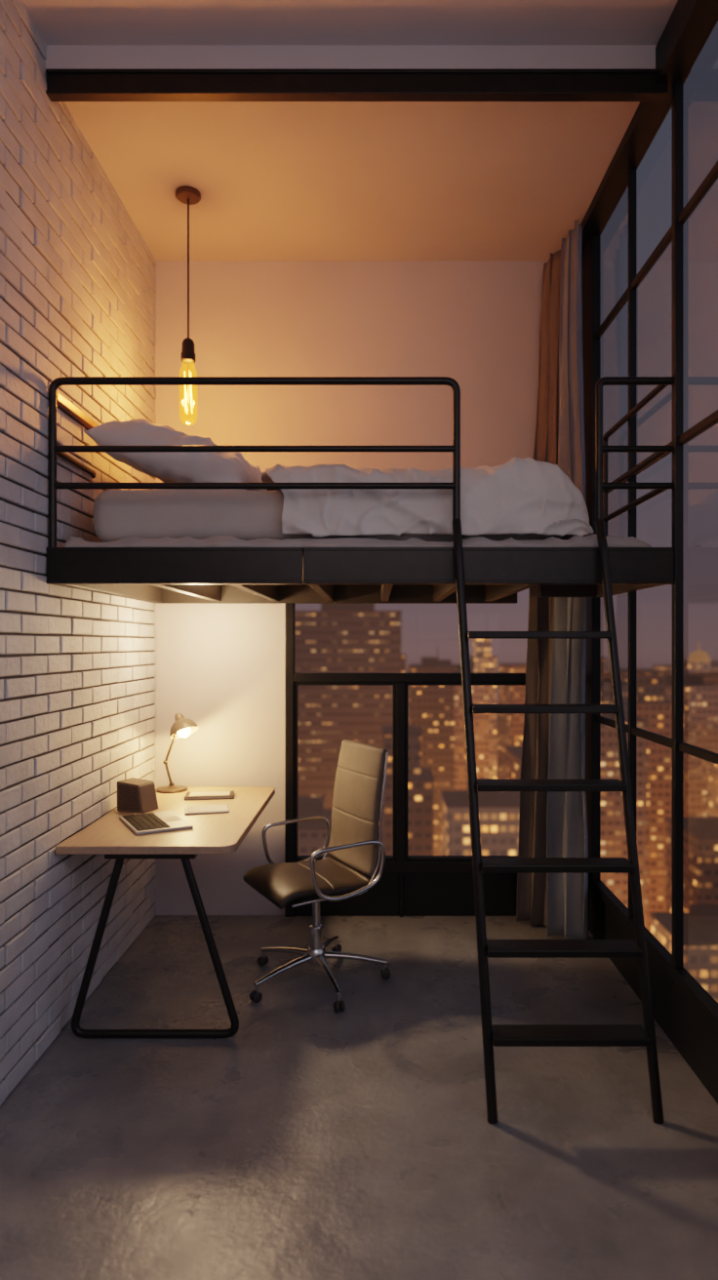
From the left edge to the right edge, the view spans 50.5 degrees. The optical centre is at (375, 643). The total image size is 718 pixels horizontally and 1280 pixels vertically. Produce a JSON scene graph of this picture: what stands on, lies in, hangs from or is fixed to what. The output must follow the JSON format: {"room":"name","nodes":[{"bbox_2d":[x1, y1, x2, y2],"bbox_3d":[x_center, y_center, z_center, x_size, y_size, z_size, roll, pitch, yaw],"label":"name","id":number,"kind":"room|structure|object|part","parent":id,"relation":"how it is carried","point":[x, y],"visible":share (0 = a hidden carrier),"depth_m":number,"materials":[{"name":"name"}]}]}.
{"room":"studio apartment","nodes":[
{"label":"studio apartment","id":0,"kind":"room"},
{"bbox_2d":[0,0,156,1105],"bbox_3d":[-1.343,-0.420,1.597,0.215,3.900,5.393,0,0,0],"label":"wall","id":1,"kind":"structure","parent":0,"point":[78,284],"depth_m":2.97,"materials":[{"name":"brick"}]},
{"bbox_2d":[22,0,691,261],"bbox_3d":[-0.130,-2.315,1.657,2.640,0.310,5.513,0,0,0],"label":"ceiling","id":2,"kind":"structure","parent":0,"point":[275,180],"depth_m":3.23,"materials":[{"name":"paint"}]},
{"bbox_2d":[175,186,200,413],"bbox_3d":[-0.898,-1.603,3.647,0.120,1.113,0.120,0,0,0],"label":"pendant lamp","id":3,"kind":"object","parent":2,"relation":"hanging from","point":[188,195],"visible":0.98,"depth_m":3.64,"materials":[{"name":"brown metal"}]},
{"bbox_2d":[180,337,195,363],"bbox_3d":[-0.898,-1.407,3.647,0.068,0.115,0.068,0,0,0],"label":"socket","id":4,"kind":"object","parent":3,"relation":"attached to","point":[187,355],"depth_m":3.62,"materials":[{"name":"black metal"}]},
{"bbox_3d":[-0.898,-1.238,3.647,0.004,0.235,0.005,0,0,-15],"label":"filament stem","id":5,"kind":"part","parent":3,"relation":"part of","materials":[{"name":"yellow glass"}]},
{"bbox_3d":[-0.898,-1.795,3.647,0.008,0.690,0.008,0,0,-22],"label":"cord","id":6,"kind":"part","parent":3,"relation":"part of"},
{"bbox_2d":[45,69,668,101],"bbox_3d":[-0.069,-2.114,2.880,2.338,0.092,0.046,0,0,0],"label":"beam","id":7,"kind":"structure","parent":2,"relation":"attached to","point":[62,85],"depth_m":2.87,"materials":[{"name":"black metal"}]},
{"bbox_2d":[154,261,559,915],"bbox_3d":[-0.130,-0.420,4.353,2.640,3.900,0.120,0,0,0],"label":"wall","id":8,"kind":"structure","parent":0,"point":[474,324],"depth_m":4.29,"materials":[{"name":"paint"}]},
{"bbox_2d":[46,376,674,603],"bbox_3d":[-0.058,-0.618,3.572,2.386,0.782,1.437,0,0,0],"label":"bed","id":9,"kind":"object","parent":8,"relation":"attached to","point":[152,575],"visible":0.96,"depth_m":2.87,"materials":[{"name":"black metal"}]},
{"bbox_3d":[-1.230,-0.738,3.112,0.040,0.023,0.465,0,0,0],"label":"wall rail","id":10,"kind":"part","parent":9,"relation":"part of","materials":[{"name":"black metal"}]},
{"bbox_3d":[-1.221,-0.943,3.115,0.026,0.035,0.450,0,0,0],"label":"wall rail","id":11,"kind":"part","parent":9,"relation":"part of","materials":[{"name":"brown metal"}]},
{"bbox_3d":[-0.458,-0.686,2.880,1.557,0.646,0.029,0,0,0],"label":"guard rail","id":12,"kind":"part","parent":9,"relation":"part of","materials":[{"name":"black metal"}]},
{"bbox_3d":[-0.064,-0.345,3.578,2.248,0.024,1.321,0,0,0],"label":"deck panel","id":13,"kind":"part","parent":9,"relation":"part of","materials":[{"name":"black metal"}]},
{"bbox_2d":[63,533,651,548],"bbox_3d":[-0.071,-0.403,3.544,2.242,0.075,1.312,0,0,0],"label":"platform","id":14,"kind":"object","parent":9,"relation":"on","point":[590,540],"visible":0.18,"depth_m":2.92,"materials":[{"name":"grey fabric"}]},
{"bbox_2d":[93,488,559,542],"bbox_3d":[-0.190,-0.515,3.568,1.900,0.229,1.135,0,0,0],"label":"mattress","id":15,"kind":"object","parent":14,"relation":"on","point":[175,513],"visible":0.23,"depth_m":3.01,"materials":[{"name":"fabric"}]},
{"bbox_2d":[83,418,266,490],"bbox_3d":[-0.825,-0.797,3.360,0.680,0.395,0.596,0,0,4],"label":"pillow","id":16,"kind":"object","parent":15,"relation":"on","point":[168,467],"visible":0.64,"depth_m":3.10,"materials":[{"name":"fabric"}]},
{"bbox_2d":[261,457,594,539],"bbox_3d":[0.188,-0.578,3.567,1.346,0.327,1.288,0,0,0],"label":"duvet","id":17,"kind":"object","parent":15,"relation":"on","point":[518,496],"visible":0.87,"depth_m":2.96,"materials":[{"name":"white fabric"}]},
{"bbox_3d":[0.977,-0.737,2.880,0.292,0.544,0.029,0,0,0],"label":"guard rail","id":18,"kind":"part","parent":9,"relation":"part of","materials":[{"name":"black metal"}]},
{"bbox_3d":[1.105,-0.685,3.276,0.026,0.645,0.793,0,0,0],"label":"return rail","id":19,"kind":"part","parent":9,"relation":"part of","materials":[{"name":"black metal"}]},
{"bbox_2d":[284,602,525,917],"bbox_3d":[0.332,0.550,4.301,1.676,1.960,0.085,0,0,0],"label":"window","id":20,"kind":"structure","parent":8,"relation":"in","point":[408,885],"depth_m":4.27,"materials":[{"name":"metal"}]},
{"bbox_3d":[-0.172,0.718,4.298,0.573,1.005,0.050,0,0,0],"label":"sash","id":21,"kind":"part","parent":20,"relation":"part of","materials":[{"name":"glass"}]},
{"bbox_3d":[0.316,1.407,4.301,1.548,0.245,0.085,0,0,0],"label":"panel","id":22,"kind":"part","parent":20,"relation":"part of","materials":[{"name":"metal"}]},
{"bbox_3d":[0.530,0.718,4.298,0.730,1.005,0.050,0,0,0],"label":"sash","id":23,"kind":"part","parent":20,"relation":"part of","materials":[{"name":"glass"}]},
{"bbox_2d":[0,915,717,1279],"bbox_3d":[-0.130,1.590,1.657,2.640,0.120,5.513,0,0,0],"label":"floor","id":24,"kind":"structure","parent":0,"point":[311,1140],"depth_m":2.41,"materials":[{"name":"concrete"}]},
{"bbox_2d":[55,786,275,1038],"bbox_3d":[-0.882,1.154,3.545,0.703,0.749,1.230,0,0,0],"label":"desk","id":25,"kind":"object","parent":24,"relation":"on","point":[222,833],"visible":0.91,"depth_m":2.96,"materials":[{"name":"brown wood"}]},
{"bbox_2d":[117,777,158,813],"bbox_3d":[-1.119,0.711,3.576,0.154,0.138,0.112,0,0,22],"label":"speaker","id":26,"kind":"object","parent":25,"relation":"on","point":[134,795],"visible":1,"depth_m":3.54},
{"bbox_2d":[118,784,140,810],"bbox_3d":[-1.141,0.712,3.526,0.130,0.116,0.004,0,0,22],"label":"grille","id":27,"kind":"object","parent":26,"relation":"attached to","point":[129,795],"depth_m":3.52,"materials":[{"name":"black fabric"}]},
{"bbox_3d":[-0.875,0.822,2.974,0.350,0.020,0.062,0,0,0],"label":"mounting plate","id":28,"kind":"part","parent":25,"relation":"part of","materials":[{"name":"black metal"}]},
{"bbox_3d":[-0.857,1.177,2.960,0.652,0.703,0.041,0,0,0],"label":"leg frame","id":29,"kind":"part","parent":25,"relation":"part of","materials":[{"name":"black metal"}]},
{"bbox_2d":[119,810,193,835],"bbox_3d":[-0.955,0.771,3.300,0.236,0.017,0.336,0,0,-30],"label":"laptop","id":30,"kind":"object","parent":25,"relation":"on","point":[167,820],"visible":1,"depth_m":3.26,"materials":[{"name":"silver metal"}]},
{"bbox_2d":[156,713,199,793],"bbox_3d":[-1.054,0.574,4.045,0.227,0.413,0.177,0,0,0],"label":"desk lamp","id":31,"kind":"object","parent":25,"relation":"on","point":[182,727],"visible":1,"depth_m":4.02,"materials":[{"name":"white metal"}]},
{"bbox_3d":[-1.082,0.597,4.050,0.076,0.309,0.013,0,0,0],"label":"arm","id":32,"kind":"part","parent":31,"relation":"part of","materials":[{"name":"brown metal"}]},
{"bbox_3d":[-1.017,0.459,4.034,0.071,0.072,0.072,0,0,0],"label":"bulb","id":33,"kind":"part","parent":31,"relation":"part of","materials":[{"name":"white glass"}]},
{"bbox_3d":[-1.013,0.438,4.030,0.145,0.141,0.149,0,0,0],"label":"lamp shade","id":34,"kind":"part","parent":31,"relation":"part of","materials":[{"name":"metal"}]},
{"bbox_2d":[184,803,229,814],"bbox_3d":[-0.790,0.774,3.560,0.200,0.011,0.150,0,0,-14],"label":"paper","id":35,"kind":"object","parent":25,"relation":"on","point":[207,809],"visible":1,"depth_m":3.54,"materials":[{"name":"white paper"}]},
{"bbox_2d":[184,790,234,799],"bbox_3d":[-0.845,0.771,3.880,0.240,0.017,0.140,0,0,-8],"label":"notebook","id":36,"kind":"object","parent":25,"relation":"on","point":[227,794],"visible":1,"depth_m":3.83,"materials":[{"name":"paper"}]},
{"bbox_2d":[242,739,390,1012],"bbox_3d":[-0.273,0.998,3.441,0.643,1.062,0.640,0,0,-30],"label":"office chair","id":37,"kind":"object","parent":24,"relation":"on","point":[355,843],"visible":1,"depth_m":3.43,"materials":[{"name":"black leather"}]},
{"bbox_3d":[-0.404,1.431,3.348,0.290,0.071,0.042,0,0,-40],"label":"leg","id":38,"kind":"part","parent":37,"relation":"part of","materials":[{"name":"silver metal"}]},
{"bbox_3d":[-0.418,1.431,3.553,0.290,0.071,0.042,0,0,32],"label":"leg","id":39,"kind":"part","parent":37,"relation":"part of","materials":[{"name":"silver metal"}]},
{"bbox_3d":[-0.383,0.967,3.704,0.362,0.238,0.019,0,0,-30],"label":"armrest","id":40,"kind":"part","parent":37,"relation":"part of","materials":[{"name":"silver metal"}]},
{"bbox_3d":[-0.318,1.056,3.432,0.463,0.083,0.450,0,0,-30],"label":"seat","id":41,"kind":"part","parent":37,"relation":"part of","materials":[{"name":"black leather"}]},
{"bbox_3d":[-0.204,1.431,3.298,0.042,0.071,0.290,0,0,-22],"label":"leg","id":42,"kind":"part","parent":37,"relation":"part of","materials":[{"name":"silver metal"}]},
{"bbox_3d":[-0.228,1.431,3.630,0.042,0.071,0.290,0,0,14],"label":"leg","id":43,"kind":"part","parent":37,"relation":"part of","materials":[{"name":"silver metal"}]},
{"bbox_3d":[-0.144,0.789,3.277,0.477,0.610,0.034,0,0,-30],"label":"frame","id":44,"kind":"part","parent":37,"relation":"part of","materials":[{"name":"silver metal"}]},
{"bbox_3d":[-0.115,0.967,3.240,0.362,0.238,0.019,0,0,-30],"label":"armrest","id":45,"kind":"part","parent":37,"relation":"part of","materials":[{"name":"silver metal"}]},
{"bbox_3d":[-0.095,1.431,3.472,0.290,0.071,0.042,0,0,-4],"label":"leg","id":46,"kind":"part","parent":37,"relation":"part of","materials":[{"name":"silver metal"}]},
{"bbox_3d":[-0.097,0.749,3.560,0.121,0.563,0.439,0,0,-30],"label":"backrest","id":47,"kind":"part","parent":37,"relation":"part of","materials":[{"name":"beige leather"}]},
{"bbox_2d":[452,519,664,1123],"bbox_3d":[0.606,0.531,2.657,0.632,2.005,0.474,0,0,0],"label":"ladder","id":48,"kind":"object","parent":24,"relation":"on","point":[494,1035],"visible":1,"depth_m":2.57,"materials":[{"name":"black metal"}]},
{"bbox_3d":[0.337,0.531,2.657,0.040,2.005,0.480,0,0,-9],"label":"rail","id":49,"kind":"part","parent":48,"relation":"part of","materials":[{"name":"black metal"}]},
{"bbox_3d":[0.873,0.531,2.657,0.039,2.005,0.479,0,0,-8],"label":"rail","id":50,"kind":"part","parent":48,"relation":"part of","materials":[{"name":"black metal"}]},
{"bbox_2d":[580,0,717,1104],"bbox_3d":[1.123,-0.360,1.647,0.135,3.780,5.293,0,0,0],"label":"window","id":51,"kind":"structure","parent":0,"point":[683,1009],"depth_m":3.00,"materials":[{"name":"metal"}]},
{"bbox_2d":[516,244,561,926],"bbox_3d":[0.907,-0.294,4.132,0.261,3.624,0.156,0,0,32],"label":"curtain","id":52,"kind":"object","parent":51,"relation":"hanging from","point":[532,888],"visible":0.7,"depth_m":4.11,"materials":[{"name":"brown fabric"}]},
{"bbox_2d":[546,219,588,939],"bbox_3d":[1.001,-0.293,3.893,0.132,3.623,0.252,0,0,-30],"label":"curtain","id":53,"kind":"object","parent":51,"relation":"hanging from","point":[566,811],"visible":0.73,"depth_m":3.88,"materials":[{"name":"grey fabric"}]},
{"bbox_3d":[1.137,-0.448,4.088,0.045,3.325,0.336,0,0,0],"label":"corner post","id":54,"kind":"part","parent":51,"relation":"part of","materials":[{"name":"metal"}]},
{"bbox_3d":[1.137,1.238,1.647,0.045,0.045,5.293,0,0,0],"label":"sill rail","id":55,"kind":"part","parent":51,"relation":"part of","materials":[{"name":"metal"}]},
{"bbox_3d":[1.163,1.395,1.647,0.055,0.270,5.293,0,0,0],"label":"panel","id":56,"kind":"part","parent":51,"relation":"part of","materials":[{"name":"metal"}]},
{"label":"outside","id":57,"kind":"structure","parent":0,"visible":0},
{"bbox_2d":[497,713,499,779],"bbox_3d":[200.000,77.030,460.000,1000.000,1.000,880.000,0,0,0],"label":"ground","id":58,"kind":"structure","parent":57,"point":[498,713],"depth_m":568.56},
{"bbox_2d":[298,797,332,855],"bbox_3d":[-6.750,46.380,80.000,10.800,60.300,8.300,0,0,0],"label":"building","id":59,"kind":"structure","parent":58,"relation":"on","point":[311,833],"depth_m":76.24,"materials":[{"name":"stone"}]},
{"bbox_2d":[295,603,401,808],"bbox_3d":[-4.800,31.430,141.000,18.700,90.200,22.300,0,0,0],"label":"building","id":60,"kind":"structure","parent":58,"relation":"on","point":[337,638],"depth_m":130.01,"materials":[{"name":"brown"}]},
{"bbox_2d":[400,653,406,673],"bbox_3d":[3.000,39.380,310.000,18.300,74.300,20.300,0,0,0],"label":"building","id":61,"kind":"structure","parent":58,"relation":"on","point":[403,656],"depth_m":300.01,"materials":[{"name":"brick"}]},
{"bbox_2d":[377,725,435,855],"bbox_3d":[3.250,43.580,96.000,7.800,65.900,8.300,0,0,0],"label":"building","id":62,"kind":"structure","parent":58,"relation":"on","point":[420,780],"depth_m":91.99,"materials":[{"name":"brick"}]},
{"bbox_3d":[3.250,10.930,96.000,4.900,0.600,5.200,0,0,0],"label":"cornice","id":63,"kind":"part","parent":62,"relation":"part of","materials":[{"name":"brown"}]},
{"bbox_2d":[406,656,454,855],"bbox_3d":[11.250,39.630,158.000,8.800,73.800,16.300,0,0,0],"label":"building","id":64,"kind":"structure","parent":58,"relation":"on","point":[431,708],"depth_m":150.01,"materials":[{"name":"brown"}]},
{"bbox_2d":[409,644,461,672],"bbox_3d":[24.000,38.380,300.000,20.300,76.300,20.300,0,0,0],"label":"building","id":65,"kind":"structure","parent":58,"relation":"on","point":[448,662],"depth_m":290.99,"materials":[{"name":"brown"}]},
{"bbox_2d":[454,657,488,790],"bbox_3d":[20.500,39.780,176.000,9.300,73.500,16.300,0,0,0],"label":"building","id":66,"kind":"structure","parent":58,"relation":"on","point":[480,694],"depth_m":168.00,"materials":[{"name":"stone"}]},
{"bbox_3d":[21.400,4.280,171.500,2.000,2.500,2.000,0,0,0],"label":"water tank","id":67,"kind":"part","parent":66,"relation":"part of","materials":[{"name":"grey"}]},
{"bbox_2d":[440,778,519,855],"bbox_3d":[12.500,46.130,88.000,9.300,60.800,8.300,0,0,0],"label":"building","id":68,"kind":"structure","parent":58,"relation":"on","point":[499,811],"depth_m":84.00,"materials":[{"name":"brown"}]},
{"bbox_2d":[469,639,497,779],"bbox_3d":[28.750,37.080,206.000,6.800,78.900,12.300,0,0,0],"label":"building","id":69,"kind":"structure","parent":58,"relation":"on","point":[485,662],"depth_m":200.00,"materials":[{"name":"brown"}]},
{"bbox_2d":[498,663,526,779],"bbox_3d":[40.250,39.030,197.000,13.800,75.000,18.300,0,0,0],"label":"building","id":70,"kind":"structure","parent":58,"relation":"on","point":[511,725],"depth_m":189.72,"materials":[{"name":"brick"}]},
{"bbox_2d":[503,746,521,792],"bbox_3d":[23.000,44.380,101.000,10.300,64.300,10.300,0,0,0],"label":"building","id":71,"kind":"structure","parent":58,"relation":"on","point":[512,754],"depth_m":100.64,"materials":[{"name":"brick"}]},
{"bbox_2d":[600,656,608,679],"bbox_3d":[79.000,39.880,311.000,26.300,73.300,22.300,0,0,0],"label":"building","id":72,"kind":"structure","parent":58,"relation":"on","point":[604,660],"depth_m":300.01,"materials":[{"name":"brick"}]},
{"bbox_2d":[600,680,648,928],"bbox_3d":[35.000,41.080,117.000,10.300,70.900,10.300,0,0,0],"label":"building","id":73,"kind":"structure","parent":58,"relation":"on","point":[614,844],"depth_m":112.00,"materials":[{"name":"stone"}]},
{"bbox_3d":[35.000,5.930,117.000,6.400,0.600,6.400,0,0,0],"label":"cornice","id":74,"kind":"part","parent":73,"relation":"part of","materials":[{"name":"brown"}]},
{"bbox_2d":[605,668,687,932],"bbox_3d":[47.500,40.580,139.000,13.300,71.900,14.300,0,0,0],"label":"building","id":75,"kind":"structure","parent":58,"relation":"on","point":[652,704],"depth_m":132.00,"materials":[{"name":"brick"}]},
{"bbox_3d":[47.500,4.930,139.000,8.200,0.600,8.800,0,0,0],"label":"cornice","id":76,"kind":"part","parent":75,"relation":"part of","materials":[{"name":"brown"}]},
{"bbox_2d":[649,903,717,1002],"bbox_3d":[33.500,51.380,76.000,9.300,50.300,8.300,0,0,0],"label":"building","id":77,"kind":"structure","parent":58,"relation":"on","point":[700,924],"depth_m":73.77,"materials":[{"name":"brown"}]},
{"bbox_2d":[654,659,717,670],"bbox_3d":[107.000,40.880,251.000,22.300,71.300,22.300,0,0,0],"label":"building","id":78,"kind":"structure","parent":58,"relation":"on","point":[713,663],"depth_m":247.41,"materials":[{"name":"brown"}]},
{"bbox_2d":[665,674,717,816],"bbox_3d":[62.000,38.380,157.000,12.300,76.300,14.300,0,0,0],"label":"building","id":79,"kind":"structure","parent":58,"relation":"on","point":[701,699],"depth_m":150.01,"materials":[{"name":"stone"}]},
{"bbox_2d":[665,816,717,912],"bbox_3d":[45.500,48.030,97.000,13.300,57.000,10.300,0,0,0],"label":"building","id":80,"kind":"structure","parent":58,"relation":"on","point":[700,833],"depth_m":93.64,"materials":[{"name":"brick"}]},
{"bbox_2d":[665,641,717,684],"bbox_3d":[79.500,38.080,187.000,13.300,76.900,18.300,0,0,0],"label":"building","id":81,"kind":"structure","parent":58,"relation":"on","point":[699,661],"depth_m":184.61,"materials":[{"name":"stone"}]},
{"bbox_2d":[707,760,717,816],"bbox_3d":[62.000,45.530,118.000,16.300,62.000,12.300,0,0,0],"label":"building","id":82,"kind":"structure","parent":58,"relation":"on","point":[712,768],"depth_m":121.90,"materials":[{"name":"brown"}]}
]}

